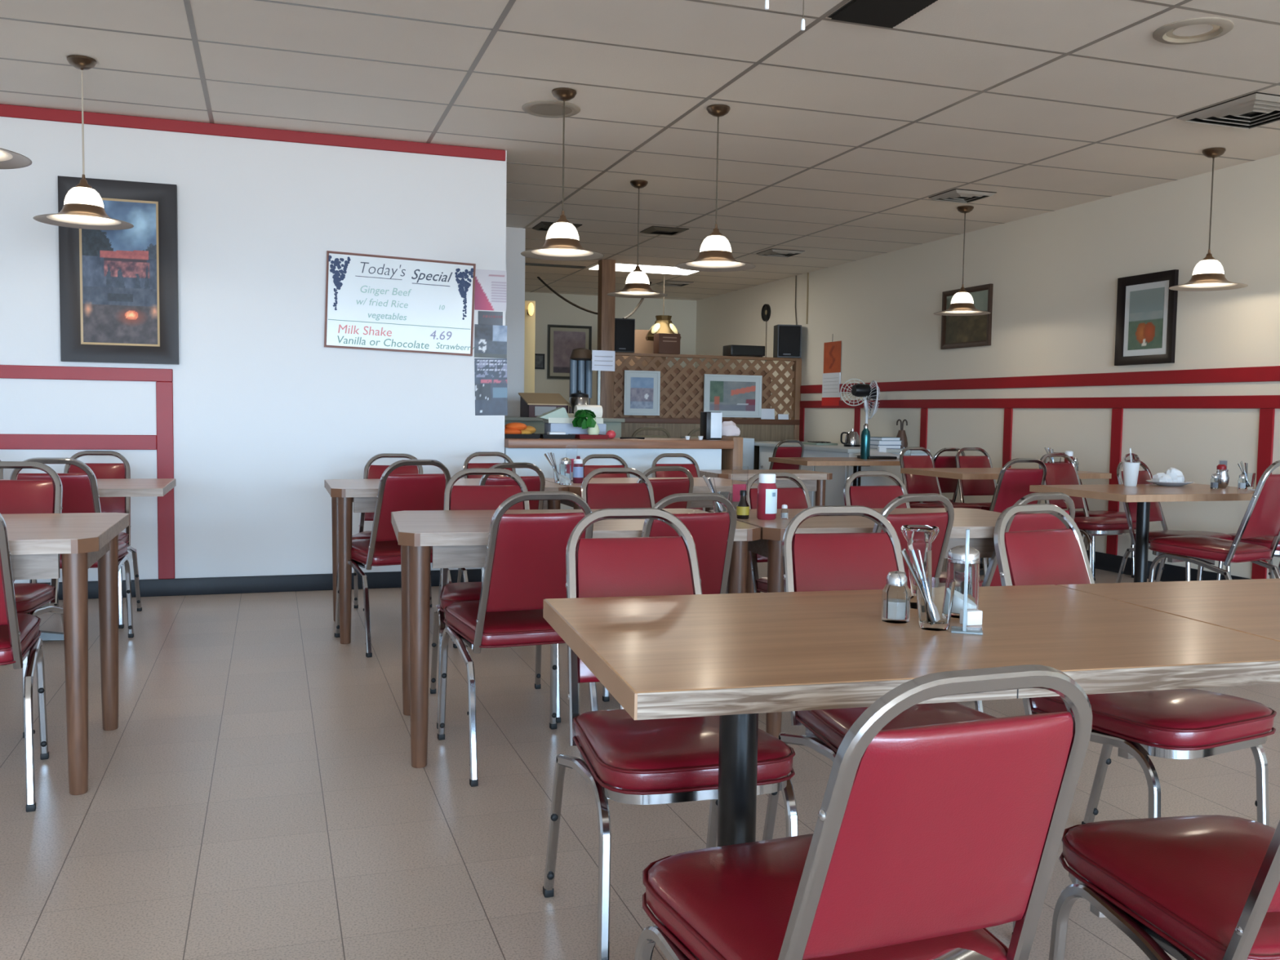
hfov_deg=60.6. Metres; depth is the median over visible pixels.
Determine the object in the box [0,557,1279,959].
floor
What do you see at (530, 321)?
trim
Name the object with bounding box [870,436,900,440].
book
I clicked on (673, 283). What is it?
ceiling vent
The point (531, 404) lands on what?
bread box
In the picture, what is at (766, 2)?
pull chain
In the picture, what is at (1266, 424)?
trim
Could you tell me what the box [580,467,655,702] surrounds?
dining chair
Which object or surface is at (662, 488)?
dining chair
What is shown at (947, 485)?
dining chair
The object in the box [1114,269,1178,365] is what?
framed print
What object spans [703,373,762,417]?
framed print
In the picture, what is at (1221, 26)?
recessed light
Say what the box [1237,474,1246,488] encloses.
salt shaker
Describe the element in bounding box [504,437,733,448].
countertop
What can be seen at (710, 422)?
napkin dispenser
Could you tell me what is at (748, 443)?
base cabinet
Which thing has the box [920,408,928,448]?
trim
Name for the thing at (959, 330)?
print
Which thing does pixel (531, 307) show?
wall sconce
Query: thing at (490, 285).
notice
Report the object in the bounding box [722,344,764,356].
box
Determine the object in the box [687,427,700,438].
tape dispenser
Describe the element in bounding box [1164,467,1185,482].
crumpled napkin
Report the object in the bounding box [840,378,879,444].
desk fan
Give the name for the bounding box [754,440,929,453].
countertop
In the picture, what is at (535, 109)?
grille
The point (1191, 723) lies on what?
dining chair
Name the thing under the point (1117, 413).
trim
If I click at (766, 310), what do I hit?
wall clock
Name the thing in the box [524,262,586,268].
ceiling vent
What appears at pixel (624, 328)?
loudspeaker
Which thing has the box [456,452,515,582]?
dining chair
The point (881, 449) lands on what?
napkin stack
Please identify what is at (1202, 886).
dining chair
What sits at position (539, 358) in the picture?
print
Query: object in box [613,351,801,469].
wall
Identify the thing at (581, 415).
vegetable
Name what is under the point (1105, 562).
baseboard
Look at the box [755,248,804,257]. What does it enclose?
ceiling vent
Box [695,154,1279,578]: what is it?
wall
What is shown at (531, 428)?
snack bag
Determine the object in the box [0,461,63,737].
dining chair
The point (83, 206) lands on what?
pendant lamp
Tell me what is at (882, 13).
ceiling vent
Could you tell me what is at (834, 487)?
base cabinet
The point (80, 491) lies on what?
dining chair
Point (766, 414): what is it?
card
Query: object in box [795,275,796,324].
cable
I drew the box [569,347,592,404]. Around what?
dispenser
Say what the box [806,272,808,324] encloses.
cable
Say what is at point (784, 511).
salt shaker
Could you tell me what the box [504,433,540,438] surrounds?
serving tray
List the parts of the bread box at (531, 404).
lid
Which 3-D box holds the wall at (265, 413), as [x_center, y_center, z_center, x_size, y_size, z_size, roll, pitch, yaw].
[-3.566,-0.683,6.031,5.695,2.714,0.120,0,4,-19]
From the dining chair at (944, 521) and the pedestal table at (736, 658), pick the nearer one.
the pedestal table at (736, 658)
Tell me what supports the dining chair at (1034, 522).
on the floor
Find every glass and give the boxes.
[543,452,559,483]
[702,475,730,512]
[900,524,939,608]
[900,543,955,631]
[1044,447,1061,462]
[1237,461,1255,488]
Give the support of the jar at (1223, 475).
on the pedestal table at (1142, 494)
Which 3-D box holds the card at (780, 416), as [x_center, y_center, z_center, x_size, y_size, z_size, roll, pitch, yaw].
[1.638,-0.722,12.523,0.130,0.060,0.015,0,4,-19]
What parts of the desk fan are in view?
motor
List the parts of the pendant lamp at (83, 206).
rod, lamp shade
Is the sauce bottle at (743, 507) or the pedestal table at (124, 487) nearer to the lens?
the sauce bottle at (743, 507)
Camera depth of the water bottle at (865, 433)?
9.42 m
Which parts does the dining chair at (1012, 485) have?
leg, leg, frame, backrest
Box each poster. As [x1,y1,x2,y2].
[474,324,506,358]
[474,358,507,415]
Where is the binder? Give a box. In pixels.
[857,455,897,458]
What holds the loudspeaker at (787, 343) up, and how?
on the wall at (682, 389)
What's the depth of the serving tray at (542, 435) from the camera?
7.13 m
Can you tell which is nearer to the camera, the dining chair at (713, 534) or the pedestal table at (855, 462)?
the dining chair at (713, 534)
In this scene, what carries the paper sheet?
on the binder
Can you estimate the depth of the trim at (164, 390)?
6.28 m
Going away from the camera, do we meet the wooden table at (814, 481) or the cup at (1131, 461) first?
the cup at (1131, 461)
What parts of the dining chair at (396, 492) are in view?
leg, leg, seat, frame, backrest, leg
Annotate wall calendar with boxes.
[822,340,841,405]
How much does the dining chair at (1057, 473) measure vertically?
0.866 m
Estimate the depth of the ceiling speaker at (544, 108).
5.81 m
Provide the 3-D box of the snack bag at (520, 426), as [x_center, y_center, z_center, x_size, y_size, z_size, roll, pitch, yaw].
[-0.813,-0.350,7.178,0.150,0.056,0.120,0,4,-19]
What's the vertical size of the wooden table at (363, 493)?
0.730 m
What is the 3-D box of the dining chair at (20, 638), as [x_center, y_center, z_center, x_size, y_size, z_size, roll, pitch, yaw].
[-1.918,0.449,3.056,0.429,0.866,0.589,-1,4,-25]
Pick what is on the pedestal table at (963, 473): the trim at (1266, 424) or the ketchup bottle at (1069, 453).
the ketchup bottle at (1069, 453)
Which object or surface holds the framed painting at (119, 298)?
attached to the wall at (265, 413)
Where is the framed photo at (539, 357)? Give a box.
[534,353,544,368]
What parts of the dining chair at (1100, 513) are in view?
frame, leg, seat, leg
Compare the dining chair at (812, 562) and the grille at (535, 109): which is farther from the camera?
the grille at (535, 109)
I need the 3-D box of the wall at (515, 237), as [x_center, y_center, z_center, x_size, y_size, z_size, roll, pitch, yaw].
[-2.350,-0.871,9.385,2.740,2.714,0.120,0,4,-19]
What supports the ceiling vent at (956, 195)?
in the ceiling
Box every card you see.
[478,311,502,325]
[760,408,774,419]
[777,413,788,419]
[1219,460,1227,469]
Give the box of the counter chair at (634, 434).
[631,426,671,438]
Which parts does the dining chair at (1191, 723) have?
frame, backrest, leg, leg, seat, leg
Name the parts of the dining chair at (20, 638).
backrest, frame, seat, leg, leg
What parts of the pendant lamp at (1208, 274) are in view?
lamp shade, rod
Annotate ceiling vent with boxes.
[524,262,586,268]
[532,221,582,231]
[640,226,688,235]
[657,280,693,286]
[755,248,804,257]
[827,0,937,28]
[928,188,996,203]
[1176,92,1279,128]
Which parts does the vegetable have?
bulb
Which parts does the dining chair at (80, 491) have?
leg, frame, backrest, seat, leg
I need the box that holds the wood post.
[596,258,615,417]
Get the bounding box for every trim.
[0,103,505,160]
[0,364,173,382]
[0,434,156,449]
[155,381,174,578]
[524,300,535,392]
[799,408,804,441]
[800,365,1279,393]
[800,395,1279,408]
[853,408,860,438]
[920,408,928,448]
[1002,408,1013,467]
[1106,408,1123,555]
[1251,408,1275,578]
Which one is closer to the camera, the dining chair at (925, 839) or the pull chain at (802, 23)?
the dining chair at (925, 839)
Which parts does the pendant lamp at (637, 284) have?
rod, lamp shade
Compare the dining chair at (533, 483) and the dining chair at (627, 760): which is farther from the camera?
the dining chair at (533, 483)
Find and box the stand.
[896,418,907,448]
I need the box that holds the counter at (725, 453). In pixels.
[504,435,742,509]
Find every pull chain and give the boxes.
[764,0,768,9]
[800,0,804,31]
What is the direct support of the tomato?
on the counter at (725, 453)
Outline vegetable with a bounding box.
[572,408,599,435]
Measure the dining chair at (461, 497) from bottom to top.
0.871 m
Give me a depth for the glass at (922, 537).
2.10 m
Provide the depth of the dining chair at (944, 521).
3.53 m
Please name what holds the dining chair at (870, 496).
on the floor
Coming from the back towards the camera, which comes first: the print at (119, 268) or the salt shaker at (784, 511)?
the print at (119, 268)
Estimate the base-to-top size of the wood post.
2.708 m
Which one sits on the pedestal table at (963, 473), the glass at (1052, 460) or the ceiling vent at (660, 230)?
the glass at (1052, 460)
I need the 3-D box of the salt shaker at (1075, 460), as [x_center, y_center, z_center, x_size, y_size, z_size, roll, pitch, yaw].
[3.106,-0.114,7.827,0.048,0.096,0.048,0,4,-13]
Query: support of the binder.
on the pedestal table at (855, 462)
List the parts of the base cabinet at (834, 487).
door, door, door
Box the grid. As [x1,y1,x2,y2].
[0,0,1279,298]
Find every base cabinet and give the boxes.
[680,436,754,469]
[754,440,929,506]
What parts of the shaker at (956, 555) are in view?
lid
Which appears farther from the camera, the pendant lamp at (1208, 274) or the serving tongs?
the serving tongs
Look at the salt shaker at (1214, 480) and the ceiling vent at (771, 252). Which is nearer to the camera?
the salt shaker at (1214, 480)
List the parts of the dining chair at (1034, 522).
leg, frame, backrest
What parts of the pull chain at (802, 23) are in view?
handle, chain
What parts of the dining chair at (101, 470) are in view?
backrest, frame, seat, leg, leg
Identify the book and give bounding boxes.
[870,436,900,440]
[870,440,902,444]
[870,444,901,448]
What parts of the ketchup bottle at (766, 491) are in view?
lid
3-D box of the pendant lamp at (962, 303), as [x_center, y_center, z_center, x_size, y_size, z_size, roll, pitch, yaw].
[2.489,-1.688,8.426,0.425,0.809,0.425,0,4,-19]
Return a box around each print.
[81,200,157,344]
[535,355,542,367]
[546,324,591,378]
[623,370,660,415]
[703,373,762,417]
[945,289,987,344]
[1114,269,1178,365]
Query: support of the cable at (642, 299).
hanging from the ceiling
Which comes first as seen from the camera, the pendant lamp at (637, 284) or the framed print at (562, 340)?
the pendant lamp at (637, 284)
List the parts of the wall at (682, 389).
rail, rail, rail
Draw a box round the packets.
[959,608,982,626]
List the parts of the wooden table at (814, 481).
leg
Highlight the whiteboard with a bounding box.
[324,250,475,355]
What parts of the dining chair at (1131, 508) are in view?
leg, backrest, frame, leg, leg, seat, leg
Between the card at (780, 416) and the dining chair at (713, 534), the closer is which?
the dining chair at (713, 534)
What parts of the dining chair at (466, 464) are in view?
leg, leg, backrest, frame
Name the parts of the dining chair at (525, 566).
leg, leg, seat, frame, backrest, leg, leg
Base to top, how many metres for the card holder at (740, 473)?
0.175 m
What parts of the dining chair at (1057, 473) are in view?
backrest, frame, leg, leg, seat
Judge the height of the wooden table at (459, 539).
0.730 m
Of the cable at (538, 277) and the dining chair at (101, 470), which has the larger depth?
the cable at (538, 277)
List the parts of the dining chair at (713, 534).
frame, backrest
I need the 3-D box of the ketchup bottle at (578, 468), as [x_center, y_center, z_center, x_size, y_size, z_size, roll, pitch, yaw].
[-0.319,-0.054,5.651,0.056,0.140,0.056,0,4,-19]
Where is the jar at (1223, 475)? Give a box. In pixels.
[1215,469,1229,488]
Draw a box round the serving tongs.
[619,436,644,439]
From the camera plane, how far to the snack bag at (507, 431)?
7.10 m
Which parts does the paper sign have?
post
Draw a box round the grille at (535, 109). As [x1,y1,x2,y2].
[529,104,572,115]
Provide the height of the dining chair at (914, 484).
0.866 m
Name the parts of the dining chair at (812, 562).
leg, leg, frame, backrest, seat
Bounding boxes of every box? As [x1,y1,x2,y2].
[518,392,568,417]
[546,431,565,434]
[653,333,680,354]
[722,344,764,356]
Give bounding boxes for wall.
[0,116,506,583]
[504,226,525,417]
[524,292,696,413]
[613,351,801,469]
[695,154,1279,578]
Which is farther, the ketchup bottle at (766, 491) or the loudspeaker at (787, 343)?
the loudspeaker at (787, 343)
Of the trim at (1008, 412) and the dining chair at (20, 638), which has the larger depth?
the trim at (1008, 412)
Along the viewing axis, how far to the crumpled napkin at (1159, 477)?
6.29 m
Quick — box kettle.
[840,429,860,446]
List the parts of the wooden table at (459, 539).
leg, leg, leg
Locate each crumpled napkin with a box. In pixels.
[721,421,740,435]
[1151,472,1173,484]
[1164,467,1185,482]
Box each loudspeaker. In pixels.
[614,318,635,352]
[773,324,801,358]
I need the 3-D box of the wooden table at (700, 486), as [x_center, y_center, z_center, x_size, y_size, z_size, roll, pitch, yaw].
[0.051,0.374,5.883,1.067,0.730,0.727,0,4,-19]
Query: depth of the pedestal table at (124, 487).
5.04 m
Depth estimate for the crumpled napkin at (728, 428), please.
7.61 m
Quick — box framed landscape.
[940,283,993,349]
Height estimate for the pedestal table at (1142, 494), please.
0.722 m
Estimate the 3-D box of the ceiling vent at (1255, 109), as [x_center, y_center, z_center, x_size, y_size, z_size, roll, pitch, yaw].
[3.174,-1.907,5.679,0.500,0.027,0.500,0,4,-19]
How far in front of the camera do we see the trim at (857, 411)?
11.34 m
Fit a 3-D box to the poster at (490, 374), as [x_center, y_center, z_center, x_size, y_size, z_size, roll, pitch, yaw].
[-0.932,-0.583,6.860,0.212,0.359,0.002,0,4,-19]
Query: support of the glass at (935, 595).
on the pedestal table at (736, 658)
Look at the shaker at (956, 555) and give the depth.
2.00 m
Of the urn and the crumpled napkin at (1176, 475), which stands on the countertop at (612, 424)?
the urn
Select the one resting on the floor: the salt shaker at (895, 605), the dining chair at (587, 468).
the dining chair at (587, 468)
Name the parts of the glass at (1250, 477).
glass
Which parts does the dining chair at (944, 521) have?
backrest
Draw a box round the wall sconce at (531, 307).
[527,302,533,315]
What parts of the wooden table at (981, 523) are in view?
leg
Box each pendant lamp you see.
[0,147,31,168]
[32,54,133,230]
[520,88,604,261]
[607,179,667,297]
[675,104,755,271]
[933,205,991,315]
[1168,147,1248,291]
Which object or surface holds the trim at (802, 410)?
attached to the wall at (1054, 275)
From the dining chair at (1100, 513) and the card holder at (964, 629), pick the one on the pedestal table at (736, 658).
the card holder at (964, 629)
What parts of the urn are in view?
lid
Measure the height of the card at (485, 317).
0.085 m
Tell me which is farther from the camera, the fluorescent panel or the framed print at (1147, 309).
the fluorescent panel
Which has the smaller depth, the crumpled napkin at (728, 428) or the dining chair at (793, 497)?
the dining chair at (793, 497)
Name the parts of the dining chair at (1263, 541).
leg, seat, leg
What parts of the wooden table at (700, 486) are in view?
leg, leg, leg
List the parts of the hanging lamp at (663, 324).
glass panel, chain, glass panel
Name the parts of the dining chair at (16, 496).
backrest, frame, seat, leg, leg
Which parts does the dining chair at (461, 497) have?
leg, leg, seat, frame, backrest, leg, leg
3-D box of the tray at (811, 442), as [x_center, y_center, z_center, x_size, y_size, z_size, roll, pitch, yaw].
[1.833,-0.377,11.165,0.240,0.034,0.320,0,4,-19]
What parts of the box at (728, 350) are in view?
panel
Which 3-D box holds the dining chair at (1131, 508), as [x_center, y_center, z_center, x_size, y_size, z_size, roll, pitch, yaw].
[3.110,0.323,6.415,0.425,0.857,0.583,-1,4,-32]
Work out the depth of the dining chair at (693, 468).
6.75 m
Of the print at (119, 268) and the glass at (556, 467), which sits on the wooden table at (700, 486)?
the glass at (556, 467)
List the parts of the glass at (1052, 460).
glass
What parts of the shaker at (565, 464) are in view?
lid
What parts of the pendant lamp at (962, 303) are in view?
lamp shade, rod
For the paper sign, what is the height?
0.535 m
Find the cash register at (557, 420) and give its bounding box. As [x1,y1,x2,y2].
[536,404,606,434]
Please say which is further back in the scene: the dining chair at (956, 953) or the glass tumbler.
the glass tumbler
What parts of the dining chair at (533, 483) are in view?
leg, leg, frame, backrest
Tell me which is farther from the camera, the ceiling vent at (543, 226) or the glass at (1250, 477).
the ceiling vent at (543, 226)
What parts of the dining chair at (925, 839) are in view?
leg, seat, frame, backrest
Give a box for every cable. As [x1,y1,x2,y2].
[537,276,597,314]
[622,281,651,318]
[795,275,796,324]
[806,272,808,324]
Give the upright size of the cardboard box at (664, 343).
0.220 m
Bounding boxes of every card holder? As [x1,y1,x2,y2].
[565,444,577,481]
[731,466,747,512]
[951,528,982,635]
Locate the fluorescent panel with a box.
[586,262,698,275]
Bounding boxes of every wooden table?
[1,512,129,795]
[324,478,568,644]
[391,508,760,768]
[545,477,758,593]
[699,469,832,506]
[708,507,1037,737]
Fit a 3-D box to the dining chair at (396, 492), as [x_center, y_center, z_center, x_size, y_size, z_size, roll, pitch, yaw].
[-1.140,0.329,5.129,0.434,0.876,0.596,-1,4,-32]
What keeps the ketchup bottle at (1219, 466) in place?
on the pedestal table at (1142, 494)
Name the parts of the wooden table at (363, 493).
leg, leg, leg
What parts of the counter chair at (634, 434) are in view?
backrest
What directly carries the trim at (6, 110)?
attached to the wall at (265, 413)
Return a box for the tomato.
[605,430,615,439]
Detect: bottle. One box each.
[572,456,583,483]
[736,489,749,519]
[756,473,777,519]
[860,423,870,458]
[1063,450,1073,462]
[1216,464,1226,472]
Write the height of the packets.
0.026 m
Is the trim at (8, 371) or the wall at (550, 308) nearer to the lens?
the trim at (8, 371)
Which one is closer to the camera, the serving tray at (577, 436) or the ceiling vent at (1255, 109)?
the ceiling vent at (1255, 109)
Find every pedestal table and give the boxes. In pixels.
[0,478,176,640]
[542,584,1279,846]
[768,457,900,485]
[900,467,1111,574]
[1029,484,1255,582]
[1057,578,1279,641]
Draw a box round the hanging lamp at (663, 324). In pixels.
[645,274,680,341]
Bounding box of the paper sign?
[591,350,614,404]
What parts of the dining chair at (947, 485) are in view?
seat, backrest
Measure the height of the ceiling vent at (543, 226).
0.027 m
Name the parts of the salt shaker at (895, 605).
lid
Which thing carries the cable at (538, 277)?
hanging from the ceiling
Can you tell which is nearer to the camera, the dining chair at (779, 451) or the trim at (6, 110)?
the trim at (6, 110)
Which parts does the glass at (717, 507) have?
glass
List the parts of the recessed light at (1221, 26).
dish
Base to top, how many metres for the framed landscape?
0.516 m
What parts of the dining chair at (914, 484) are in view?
frame, backrest, seat, leg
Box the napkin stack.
[877,446,886,452]
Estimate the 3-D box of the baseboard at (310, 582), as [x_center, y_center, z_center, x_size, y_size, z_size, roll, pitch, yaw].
[-3.564,0.625,6.048,5.695,0.100,0.012,0,4,-19]
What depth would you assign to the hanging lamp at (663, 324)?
12.70 m
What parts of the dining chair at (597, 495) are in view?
leg, frame, backrest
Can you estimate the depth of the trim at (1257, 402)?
8.14 m
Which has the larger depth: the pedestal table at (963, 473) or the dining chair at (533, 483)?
the pedestal table at (963, 473)
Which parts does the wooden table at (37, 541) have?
leg, leg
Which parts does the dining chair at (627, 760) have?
leg, leg, frame, backrest, seat, leg, leg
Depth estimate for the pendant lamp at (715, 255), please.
5.78 m
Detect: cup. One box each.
[1121,448,1140,486]
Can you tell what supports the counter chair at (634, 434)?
on the floor
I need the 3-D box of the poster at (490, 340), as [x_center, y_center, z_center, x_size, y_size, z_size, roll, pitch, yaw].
[-0.932,-0.865,6.841,0.207,0.207,0.002,0,4,-19]
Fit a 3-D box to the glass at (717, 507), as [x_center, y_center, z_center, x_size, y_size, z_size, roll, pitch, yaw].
[0.273,0.055,3.965,0.112,0.147,0.065,0,4,-19]
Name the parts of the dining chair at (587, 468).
backrest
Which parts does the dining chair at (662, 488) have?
backrest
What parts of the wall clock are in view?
cord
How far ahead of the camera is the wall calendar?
11.86 m
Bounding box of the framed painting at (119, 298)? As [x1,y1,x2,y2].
[57,175,178,364]
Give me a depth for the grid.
5.58 m
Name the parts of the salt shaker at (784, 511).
lid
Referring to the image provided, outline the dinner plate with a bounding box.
[1146,480,1194,486]
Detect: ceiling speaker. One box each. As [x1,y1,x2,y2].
[521,100,580,117]
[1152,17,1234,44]
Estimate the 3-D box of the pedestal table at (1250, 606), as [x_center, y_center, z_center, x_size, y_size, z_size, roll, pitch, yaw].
[1.567,0.619,2.244,1.152,0.730,0.737,0,4,-14]
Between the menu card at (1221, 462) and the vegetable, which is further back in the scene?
the vegetable
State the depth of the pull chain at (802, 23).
2.16 m
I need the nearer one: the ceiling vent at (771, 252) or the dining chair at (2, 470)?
the dining chair at (2, 470)
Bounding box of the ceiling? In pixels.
[0,0,1279,300]
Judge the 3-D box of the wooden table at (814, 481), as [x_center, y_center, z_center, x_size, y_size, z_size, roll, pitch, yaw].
[0.790,0.310,7.096,0.787,0.730,0.487,0,4,-19]
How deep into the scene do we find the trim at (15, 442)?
6.12 m
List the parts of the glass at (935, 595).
glass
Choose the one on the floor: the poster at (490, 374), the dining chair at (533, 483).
the dining chair at (533, 483)
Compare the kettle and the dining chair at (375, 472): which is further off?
the kettle
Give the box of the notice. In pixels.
[474,269,506,311]
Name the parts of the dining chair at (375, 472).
leg, seat, frame, backrest, leg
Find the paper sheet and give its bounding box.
[854,450,899,456]
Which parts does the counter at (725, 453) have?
post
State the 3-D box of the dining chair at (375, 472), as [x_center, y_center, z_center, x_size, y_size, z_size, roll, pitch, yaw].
[-1.326,0.295,5.817,0.423,0.853,0.580,0,4,-9]
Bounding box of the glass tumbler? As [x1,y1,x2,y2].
[903,447,911,455]
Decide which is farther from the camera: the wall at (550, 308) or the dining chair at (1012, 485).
the wall at (550, 308)
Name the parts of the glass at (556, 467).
glass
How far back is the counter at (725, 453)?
7.13 m
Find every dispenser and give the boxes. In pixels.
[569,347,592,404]
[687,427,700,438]
[700,411,722,439]
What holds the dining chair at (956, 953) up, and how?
on the floor
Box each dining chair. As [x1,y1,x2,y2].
[0,459,4,479]
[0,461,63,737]
[0,513,48,812]
[4,457,133,665]
[29,450,142,628]
[334,459,457,657]
[351,453,431,608]
[430,468,560,728]
[437,490,598,786]
[438,462,545,646]
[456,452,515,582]
[542,507,798,959]
[578,493,737,709]
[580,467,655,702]
[582,453,630,477]
[634,664,1093,959]
[636,466,693,508]
[651,453,705,511]
[746,472,811,592]
[762,505,1015,933]
[768,440,804,469]
[843,471,983,586]
[872,493,954,588]
[899,447,982,565]
[909,448,964,504]
[927,947,993,959]
[945,457,1046,578]
[955,447,996,564]
[974,492,1075,712]
[993,503,1276,826]
[1039,453,1136,572]
[1044,452,1133,581]
[1048,814,1279,959]
[1115,461,1232,582]
[1148,460,1279,582]
[1216,533,1279,580]
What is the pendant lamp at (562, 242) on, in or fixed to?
hanging from the ceiling
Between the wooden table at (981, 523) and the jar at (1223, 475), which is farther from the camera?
the jar at (1223, 475)
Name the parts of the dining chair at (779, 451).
backrest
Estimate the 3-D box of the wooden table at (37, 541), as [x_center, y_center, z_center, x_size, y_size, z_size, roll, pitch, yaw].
[-2.179,0.503,3.222,1.167,0.730,0.807,0,4,-19]
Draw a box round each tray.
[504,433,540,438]
[537,433,575,439]
[574,434,608,439]
[802,440,837,444]
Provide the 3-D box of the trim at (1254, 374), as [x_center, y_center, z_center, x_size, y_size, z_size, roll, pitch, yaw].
[4.928,-0.431,3.418,0.014,0.092,19.380,0,4,-19]
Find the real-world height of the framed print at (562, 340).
0.735 m
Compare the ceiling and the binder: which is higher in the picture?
the ceiling
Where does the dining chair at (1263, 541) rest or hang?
on the floor
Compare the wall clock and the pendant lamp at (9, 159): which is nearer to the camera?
the pendant lamp at (9, 159)
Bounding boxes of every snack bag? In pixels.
[504,422,527,430]
[504,427,521,434]
[520,429,532,434]
[524,426,535,433]
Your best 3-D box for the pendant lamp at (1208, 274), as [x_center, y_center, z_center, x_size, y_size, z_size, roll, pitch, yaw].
[3.408,-1.559,6.542,0.425,0.809,0.425,0,4,-19]
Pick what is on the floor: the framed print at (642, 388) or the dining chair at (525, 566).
the dining chair at (525, 566)
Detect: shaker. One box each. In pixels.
[559,457,571,484]
[780,504,788,519]
[881,570,911,623]
[946,545,980,618]
[1073,457,1078,471]
[1209,473,1218,488]
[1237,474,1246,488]
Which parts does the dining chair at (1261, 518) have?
leg, seat, leg, leg, frame, backrest, leg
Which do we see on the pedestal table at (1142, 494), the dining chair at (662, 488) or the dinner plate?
the dinner plate
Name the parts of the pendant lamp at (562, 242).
lamp shade, rod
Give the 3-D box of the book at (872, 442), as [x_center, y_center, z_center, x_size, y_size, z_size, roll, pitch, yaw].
[2.272,-0.347,10.174,0.250,0.040,0.180,-1,4,-23]
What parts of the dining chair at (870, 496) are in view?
frame, backrest, seat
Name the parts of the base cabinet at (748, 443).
door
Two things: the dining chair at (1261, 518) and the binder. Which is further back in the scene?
the binder
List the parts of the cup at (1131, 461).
dome lid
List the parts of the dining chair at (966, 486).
frame, backrest, seat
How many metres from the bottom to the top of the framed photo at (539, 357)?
0.210 m
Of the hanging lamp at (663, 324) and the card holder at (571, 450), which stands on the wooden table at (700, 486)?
the card holder at (571, 450)
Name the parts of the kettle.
handle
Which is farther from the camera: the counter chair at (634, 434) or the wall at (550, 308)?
the wall at (550, 308)
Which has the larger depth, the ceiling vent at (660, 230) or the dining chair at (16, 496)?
the ceiling vent at (660, 230)
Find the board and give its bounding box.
[614,329,666,367]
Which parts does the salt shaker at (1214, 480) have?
lid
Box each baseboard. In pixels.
[36,568,480,599]
[1086,550,1252,582]
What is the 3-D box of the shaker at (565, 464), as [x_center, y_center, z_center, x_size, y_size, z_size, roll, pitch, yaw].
[-0.376,-0.044,5.506,0.063,0.138,0.061,0,4,-19]
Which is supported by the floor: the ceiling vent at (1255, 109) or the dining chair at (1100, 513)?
the dining chair at (1100, 513)
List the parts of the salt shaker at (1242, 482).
lid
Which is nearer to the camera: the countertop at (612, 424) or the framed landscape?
the countertop at (612, 424)
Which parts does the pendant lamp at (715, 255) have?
lamp shade, rod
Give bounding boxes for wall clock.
[761,303,770,361]
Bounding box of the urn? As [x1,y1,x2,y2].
[568,390,589,413]
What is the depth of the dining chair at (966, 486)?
8.49 m
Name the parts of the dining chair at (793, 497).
seat, backrest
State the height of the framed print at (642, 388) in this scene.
0.485 m
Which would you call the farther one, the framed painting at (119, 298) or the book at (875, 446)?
the book at (875, 446)
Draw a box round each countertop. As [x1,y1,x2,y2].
[504,416,625,437]
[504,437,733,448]
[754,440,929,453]

